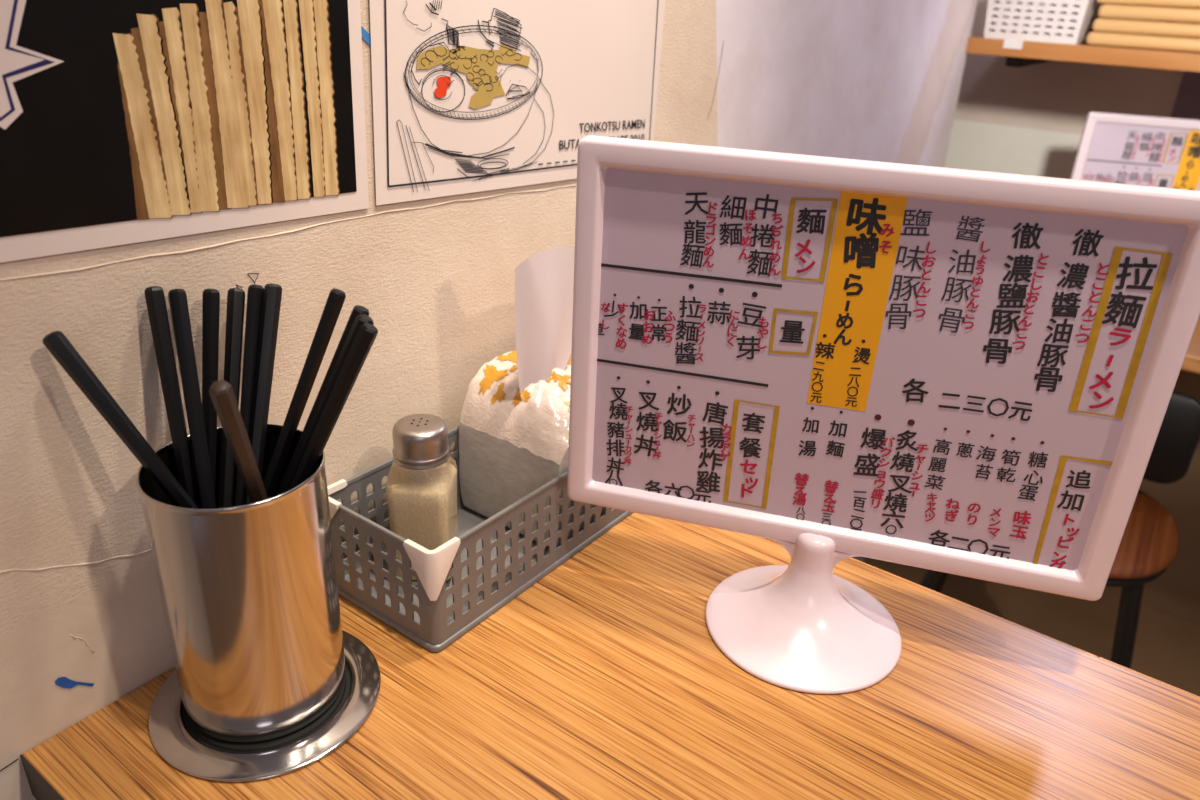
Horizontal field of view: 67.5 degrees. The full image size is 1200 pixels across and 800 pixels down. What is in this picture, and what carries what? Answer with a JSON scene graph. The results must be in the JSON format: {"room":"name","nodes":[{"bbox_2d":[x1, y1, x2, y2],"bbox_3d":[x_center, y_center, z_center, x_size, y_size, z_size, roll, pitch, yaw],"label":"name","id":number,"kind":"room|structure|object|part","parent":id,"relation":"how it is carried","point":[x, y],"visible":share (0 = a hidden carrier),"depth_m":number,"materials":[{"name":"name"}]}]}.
{"room":"eatery","nodes":[
{"label":"eatery","id":0,"kind":"room"},
{"bbox_2d":[0,0,977,799],"bbox_3d":[-0.369,-0.385,0.405,0.341,2.700,2.800,20,30,32],"label":"wall","id":1,"kind":"structure","parent":0,"point":[83,627],"depth_m":0.56,"materials":[{"name":"paint"}]},
{"bbox_2d":[151,14,191,214],"bbox_3d":[-0.213,-0.140,0.449,0.001,0.097,0.006,20,30,32],"label":"noodle","id":2,"kind":"object","parent":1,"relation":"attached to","point":[151,14],"depth_m":0.45,"materials":[{"name":"beige food"}]},
{"bbox_2d":[0,0,368,262],"bbox_3d":[-0.261,-0.198,0.346,0.001,0.317,0.429,20,30,32],"label":"poster","id":3,"kind":"object","parent":1,"relation":"attached to","point":[122,122],"visible":1,"depth_m":0.45,"materials":[{"name":"paper"}]},
{"bbox_2d":[178,9,202,212],"bbox_3d":[-0.208,-0.144,0.456,0.001,0.099,0.006,20,30,32],"label":"noodle","id":4,"kind":"object","parent":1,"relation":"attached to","point":[178,9],"depth_m":0.45,"materials":[{"name":"beige food"}]},
{"bbox_2d":[196,4,219,210],"bbox_3d":[-0.202,-0.148,0.462,0.001,0.102,0.006,20,30,32],"label":"noodle","id":5,"kind":"object","parent":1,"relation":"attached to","point":[196,4],"depth_m":0.46,"materials":[{"name":"beige food"}]},
{"bbox_2d":[221,0,249,207],"bbox_3d":[-0.192,-0.154,0.473,0.001,0.107,0.005,20,30,32],"label":"noodle","id":6,"kind":"object","parent":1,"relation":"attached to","point":[221,0],"depth_m":0.46,"materials":[{"name":"beige food"}]},
{"bbox_2d":[233,3,257,205],"bbox_3d":[-0.189,-0.155,0.479,0.001,0.103,0.005,20,30,32],"label":"noodle","id":7,"kind":"object","parent":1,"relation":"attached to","point":[233,3],"depth_m":0.48,"materials":[{"name":"beige food"}]},
{"bbox_2d":[258,0,272,203],"bbox_3d":[-0.181,-0.161,0.486,0.001,0.109,0.009,20,30,32],"label":"noodle","id":8,"kind":"object","parent":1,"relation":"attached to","point":[258,0],"depth_m":0.48,"materials":[{"name":"beige food"}]},
{"bbox_2d":[280,0,297,199],"bbox_3d":[-0.172,-0.166,0.497,0.001,0.112,0.005,20,30,32],"label":"noodle","id":9,"kind":"object","parent":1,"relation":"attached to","point":[280,0],"depth_m":0.50,"materials":[{"name":"beige food"}]},
{"bbox_2d":[295,0,310,198],"bbox_3d":[-0.167,-0.169,0.504,0.001,0.112,0.006,20,30,32],"label":"noodle","id":10,"kind":"object","parent":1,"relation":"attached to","point":[295,0],"depth_m":0.51,"materials":[{"name":"beige food"}]},
{"bbox_2d":[312,0,325,196],"bbox_3d":[-0.161,-0.172,0.512,0.001,0.113,0.007,20,30,32],"label":"noodle","id":11,"kind":"object","parent":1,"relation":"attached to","point":[312,0],"depth_m":0.51,"materials":[{"name":"beige food"}]},
{"bbox_2d":[326,0,339,194],"bbox_3d":[-0.155,-0.175,0.519,0.001,0.114,0.006,20,30,32],"label":"noodle","id":12,"kind":"object","parent":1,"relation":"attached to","point":[326,0],"depth_m":0.52,"materials":[{"name":"beige food"}]},
{"bbox_2d":[369,0,665,204],"bbox_3d":[-0.034,-0.358,0.604,0.001,0.437,0.332,20,30,32],"label":"poster","id":13,"kind":"object","parent":1,"relation":"attached to","point":[469,96],"visible":0.91,"depth_m":0.63,"materials":[{"name":"paper"}]},
{"bbox_2d":[435,76,450,97],"bbox_3d":[-0.102,-0.203,0.584,0.001,0.013,0.015,20,30,32],"label":"print","id":14,"kind":"object","parent":13,"relation":"attached to","point":[441,91],"depth_m":0.58},
{"bbox_2d":[416,44,529,108],"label":"print","id":15,"kind":"object","parent":13,"relation":"attached to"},
{"bbox_2d":[864,557,1199,696],"bbox_3d":[0.538,1.069,0.641,4.000,0.050,3.300,20,30,32],"label":"floor","id":16,"kind":"structure","parent":0,"point":[1166,647],"depth_m":1.90,"materials":[{"name":"concrete"}]},
{"bbox_2d":[20,512,1199,799],"bbox_3d":[0.292,0.648,0.511,1.199,0.800,0.470,20,30,32],"label":"table","id":17,"kind":"object","parent":16,"relation":"on","point":[606,677],"visible":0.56,"depth_m":0.53,"materials":[{"name":"laminate"}]},
{"bbox_2d":[149,630,380,781],"bbox_3d":[-0.195,0.171,0.528,0.128,0.005,0.128,20,30,32],"label":"saucer","id":18,"kind":"object","parent":17,"relation":"on","point":[173,735],"visible":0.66,"depth_m":0.49,"materials":[{"name":"silver metal"}]},
{"bbox_2d":[136,424,344,742],"bbox_3d":[-0.194,0.101,0.499,0.091,0.152,0.091,20,30,32],"label":"cup","id":19,"kind":"object","parent":18,"relation":"on","point":[249,595],"visible":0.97,"depth_m":0.47,"materials":[{"name":"silver metal"}]},
{"bbox_2d":[43,331,198,508],"bbox_3d":[-0.209,0.066,0.473,0.112,0.218,0.010,0,26,-7],"label":"chopstick","id":20,"kind":"object","parent":19,"relation":"in","point":[58,345],"visible":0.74,"depth_m":0.44,"materials":[{"name":"black plastic"}]},
{"bbox_2d":[144,286,198,507],"bbox_3d":[-0.223,0.054,0.487,0.009,0.227,0.060,-9,28,-23],"label":"chopstick","id":21,"kind":"object","parent":19,"relation":"in","point":[154,295],"visible":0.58,"depth_m":0.47,"materials":[{"name":"black plastic"}]},
{"bbox_2d":[168,289,215,508],"bbox_3d":[-0.209,0.059,0.483,0.009,0.223,0.093,-9,28,-23],"label":"chopstick","id":22,"kind":"object","parent":19,"relation":"in","point":[178,303],"visible":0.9,"depth_m":0.47,"materials":[{"name":"black plastic"}]},
{"bbox_2d":[202,289,219,495],"bbox_3d":[-0.218,0.053,0.499,0.010,0.219,0.074,6,26,6],"label":"chopstick","id":23,"kind":"object","parent":19,"relation":"in","point":[210,298],"visible":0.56,"depth_m":0.48,"materials":[{"name":"black plastic"}]},
{"bbox_2d":[218,288,244,507],"bbox_3d":[-0.206,0.056,0.498,0.009,0.216,0.102,3,25,1],"label":"chopstick","id":24,"kind":"object","parent":19,"relation":"in","point":[234,314],"visible":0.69,"depth_m":0.49,"materials":[{"name":"black plastic"}]},
{"bbox_2d":[209,380,267,502],"bbox_3d":[-0.172,0.071,0.473,0.009,0.213,0.089,1,25,-4],"label":"chopstick","id":25,"kind":"object","parent":19,"relation":"in","point":[221,392],"visible":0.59,"depth_m":0.41,"materials":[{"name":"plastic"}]},
{"bbox_2d":[234,284,263,506],"bbox_3d":[-0.201,0.054,0.502,0.010,0.217,0.104,5,25,4],"label":"chopstick","id":26,"kind":"object","parent":19,"relation":"in","point":[255,293],"visible":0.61,"depth_m":0.50,"materials":[{"name":"black plastic"}]},
{"bbox_2d":[244,283,281,504],"bbox_3d":[-0.194,0.055,0.498,0.009,0.219,0.109,6,26,8],"label":"chopstick","id":27,"kind":"object","parent":19,"relation":"in","point":[272,295],"visible":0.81,"depth_m":0.49,"materials":[{"name":"black plastic"}]},
{"bbox_2d":[263,288,345,498],"bbox_3d":[-0.185,0.051,0.503,0.107,0.222,0.009,-15,30,-32],"label":"chopstick","id":28,"kind":"object","parent":19,"relation":"in","point":[334,303],"visible":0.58,"depth_m":0.49,"materials":[{"name":"black plastic"}]},
{"bbox_2d":[276,305,368,495],"bbox_3d":[-0.176,0.053,0.501,0.106,0.221,0.010,-2,26,-11],"label":"chopstick","id":29,"kind":"object","parent":19,"relation":"in","point":[357,310],"visible":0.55,"depth_m":0.47,"materials":[{"name":"black plastic"}]},
{"bbox_2d":[281,314,373,493],"bbox_3d":[-0.173,0.057,0.494,0.108,0.220,0.009,-2,26,-9],"label":"chopstick","id":30,"kind":"object","parent":19,"relation":"in","point":[361,319],"visible":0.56,"depth_m":0.47,"materials":[{"name":"black plastic"}]},
{"bbox_2d":[288,323,377,490],"bbox_3d":[-0.170,0.062,0.486,0.109,0.218,0.009,-2,26,-9],"label":"chopstick","id":31,"kind":"object","parent":19,"relation":"in","point":[365,337],"visible":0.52,"depth_m":0.46,"materials":[{"name":"black plastic"}]},
{"bbox_2d":[327,426,632,651],"bbox_3d":[-0.072,0.071,0.667,0.111,0.076,0.247,20,30,32],"label":"plastic basket","id":32,"kind":"object","parent":17,"relation":"on","point":[493,563],"visible":0.41,"depth_m":0.59,"materials":[{"name":"grey plastic"}]},
{"bbox_2d":[386,414,457,585],"bbox_3d":[-0.120,0.068,0.614,0.042,0.118,0.042,3,25,1],"label":"glass shaker","id":33,"kind":"object","parent":32,"relation":"in","point":[421,486],"visible":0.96,"depth_m":0.59,"materials":[{"name":"white glass"}]},
{"bbox_3d":[-0.102,0.124,0.553,0.007,0.070,0.002,-1,26,-8],"label":"corner post","id":34,"kind":"part","parent":32,"relation":"part of","materials":[{"name":"grey plastic"}]},
{"bbox_2d":[459,246,612,547],"bbox_3d":[-0.035,-0.012,0.679,0.100,0.213,0.106,20,30,32],"label":"pack","id":35,"kind":"object","parent":32,"relation":"in","point":[514,423],"visible":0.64,"depth_m":0.66,"materials":[{"name":"beige"}]},
{"bbox_2d":[479,364,507,393],"bbox_3d":[-0.082,-0.014,0.673,0.024,0.017,0.022,20,30,32],"label":"print","id":36,"kind":"object","parent":35,"relation":"on","point":[493,378],"depth_m":0.67,"materials":[{"name":"orange"}]},
{"bbox_2d":[490,383,504,403],"bbox_3d":[-0.075,-0.004,0.662,0.011,0.015,0.012,-3,26,-11],"label":"print","id":37,"kind":"object","parent":35,"relation":"on","point":[497,390],"depth_m":0.66,"materials":[{"name":"orange"}]},
{"bbox_2d":[496,352,516,362],"bbox_3d":[-0.067,-0.032,0.691,0.022,0.003,0.019,-21,34,-40],"label":"print","id":38,"kind":"object","parent":35,"relation":"on","point":[509,357],"depth_m":0.69,"materials":[{"name":"orange"}]},
{"bbox_2d":[512,388,530,405],"bbox_3d":[-0.058,-0.002,0.655,0.014,0.010,0.013,20,30,32],"label":"print","id":39,"kind":"object","parent":35,"relation":"on","point":[520,396],"depth_m":0.65,"materials":[{"name":"orange"}]},
{"bbox_2d":[546,371,570,390],"bbox_3d":[-0.029,-0.015,0.671,0.027,0.010,0.026,20,30,32],"label":"print","id":40,"kind":"object","parent":35,"relation":"on","point":[555,380],"depth_m":0.66,"materials":[{"name":"orange"}]},
{"bbox_2d":[567,135,1199,693],"bbox_3d":[0.142,0.015,0.541,0.335,0.304,0.129,9,26,14],"label":"menu stand","id":41,"kind":"object","parent":17,"relation":"on","point":[828,360],"visible":1,"depth_m":0.53,"materials":[{"name":"white plastic"}]},
{"bbox_2d":[920,391,1199,668],"bbox_3d":[0.698,0.299,1.448,0.393,0.667,0.353,18,29,29],"label":"wooden chair","id":42,"kind":"object","parent":16,"relation":"on","point":[1149,544],"visible":0.25,"depth_m":1.33,"materials":[{"name":"brown wood"}]},
{"bbox_3d":[0.493,0.394,1.465,0.114,0.463,0.023,-3,26,-11],"label":"leg","id":43,"kind":"part","parent":42,"relation":"part of","materials":[{"name":"black metal"}]},
{"bbox_3d":[0.640,0.305,1.667,0.022,0.464,0.115,-3,26,-11],"label":"leg","id":44,"kind":"part","parent":42,"relation":"part of","materials":[{"name":"black metal"}]},
{"bbox_3d":[0.746,0.476,1.316,0.022,0.464,0.115,-3,26,-11],"label":"leg","id":45,"kind":"part","parent":42,"relation":"part of","materials":[{"name":"black metal"}]},
{"bbox_3d":[0.893,0.388,1.518,0.114,0.463,0.023,-3,26,-11],"label":"leg","id":46,"kind":"part","parent":42,"relation":"part of","materials":[{"name":"black metal"}]},
{"bbox_3d":[0.703,0.182,1.392,0.322,0.016,0.322,18,29,29],"label":"seat frame","id":47,"kind":"part","parent":42,"relation":"part of","materials":[{"name":"black metal"}]},
{"bbox_3d":[0.704,0.167,1.385,0.330,0.016,0.330,18,29,29],"label":"seat","id":48,"kind":"part","parent":42,"relation":"part of","materials":[{"name":"brown wood"}]},
{"bbox_3d":[0.766,0.028,1.414,0.300,0.144,0.027,18,29,29],"label":"backrest","id":49,"kind":"part","parent":42,"relation":"part of","materials":[{"name":"black metal"}]},
{"bbox_2d":[1181,315,1199,373],"bbox_3d":[1.190,0.252,1.530,1.160,0.718,0.470,20,30,32],"label":"dining table","id":50,"kind":"object","parent":16,"relation":"on","point":[1191,362],"visible":0.02,"depth_m":1.34,"materials":[{"name":"brown wood"}]},
{"bbox_2d":[1070,111,1199,190],"bbox_3d":[0.941,-0.296,1.466,0.335,0.304,0.129,10,26,16],"label":"menu stand","id":51,"kind":"object","parent":50,"relation":"on","point":[1144,150],"visible":0.25,"depth_m":1.45,"materials":[{"name":"white plastic"}]},
{"bbox_2d":[944,0,1199,625],"bbox_3d":[1.552,-0.685,1.228,4.000,2.700,0.100,20,30,32],"label":"wall","id":52,"kind":"structure","parent":0,"point":[1026,120],"depth_m":1.80,"materials":[{"name":"paint"}]},
{"bbox_2d":[965,34,1199,71],"bbox_3d":[1.281,-0.419,1.216,1.470,0.046,0.410,20,30,32],"label":"wall shelf","id":53,"kind":"object","parent":52,"relation":"attached to","point":[1019,53],"visible":0.82,"depth_m":1.35,"materials":[{"name":"brown wood"}]},
{"bbox_2d":[984,0,1103,43],"bbox_3d":[0.723,-0.635,1.442,0.149,0.105,0.200,20,30,32],"label":"basket","id":54,"kind":"object","parent":53,"relation":"on","point":[1050,21],"visible":0.98,"depth_m":1.38,"materials":[{"name":"plastic"}]},
{"bbox_3d":[0.667,-0.655,1.479,0.008,0.105,0.198,20,30,32],"label":"panel","id":55,"kind":"part","parent":54,"relation":"part of","materials":[{"name":"white plastic"}]},
{"bbox_3d":[0.780,-0.615,1.405,0.008,0.105,0.198,20,30,32],"label":"panel","id":56,"kind":"part","parent":54,"relation":"part of","materials":[{"name":"white plastic"}]},
{"bbox_2d":[1086,31,1199,52],"bbox_3d":[0.911,-0.534,1.347,0.300,0.019,0.200,20,30,32],"label":"wooden board","id":57,"kind":"object","parent":53,"relation":"on","point":[1153,42],"visible":0.86,"depth_m":1.31,"materials":[{"name":"brown wood"}]},
{"bbox_2d":[1092,18,1199,37],"bbox_3d":[0.915,-0.551,1.338,0.300,0.019,0.200,20,30,32],"label":"wooden board","id":58,"kind":"object","parent":57,"relation":"on","point":[1143,27],"visible":0.89,"depth_m":1.31,"materials":[{"name":"brown wood"}]},
{"bbox_2d":[1098,4,1199,23],"bbox_3d":[0.918,-0.566,1.327,0.300,0.019,0.200,20,30,32],"label":"wooden board","id":59,"kind":"object","parent":58,"relation":"on","point":[1114,11],"visible":0.97,"depth_m":1.30,"materials":[{"name":"brown wood"}]},
{"bbox_2d":[1097,0,1199,8],"bbox_3d":[0.914,-0.586,1.324,0.300,0.019,0.200,20,30,32],"label":"wooden board","id":60,"kind":"object","parent":59,"relation":"on","point":[1159,3],"visible":1,"depth_m":1.29,"materials":[{"name":"brown wood"}]},
{"bbox_2d":[1171,71,1199,119],"bbox_3d":[1.197,-0.498,1.528,0.378,0.095,0.003,20,30,32],"label":"notice","id":61,"kind":"object","parent":52,"relation":"attached to","point":[1187,102],"visible":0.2,"depth_m":1.62,"materials":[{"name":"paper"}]}
]}

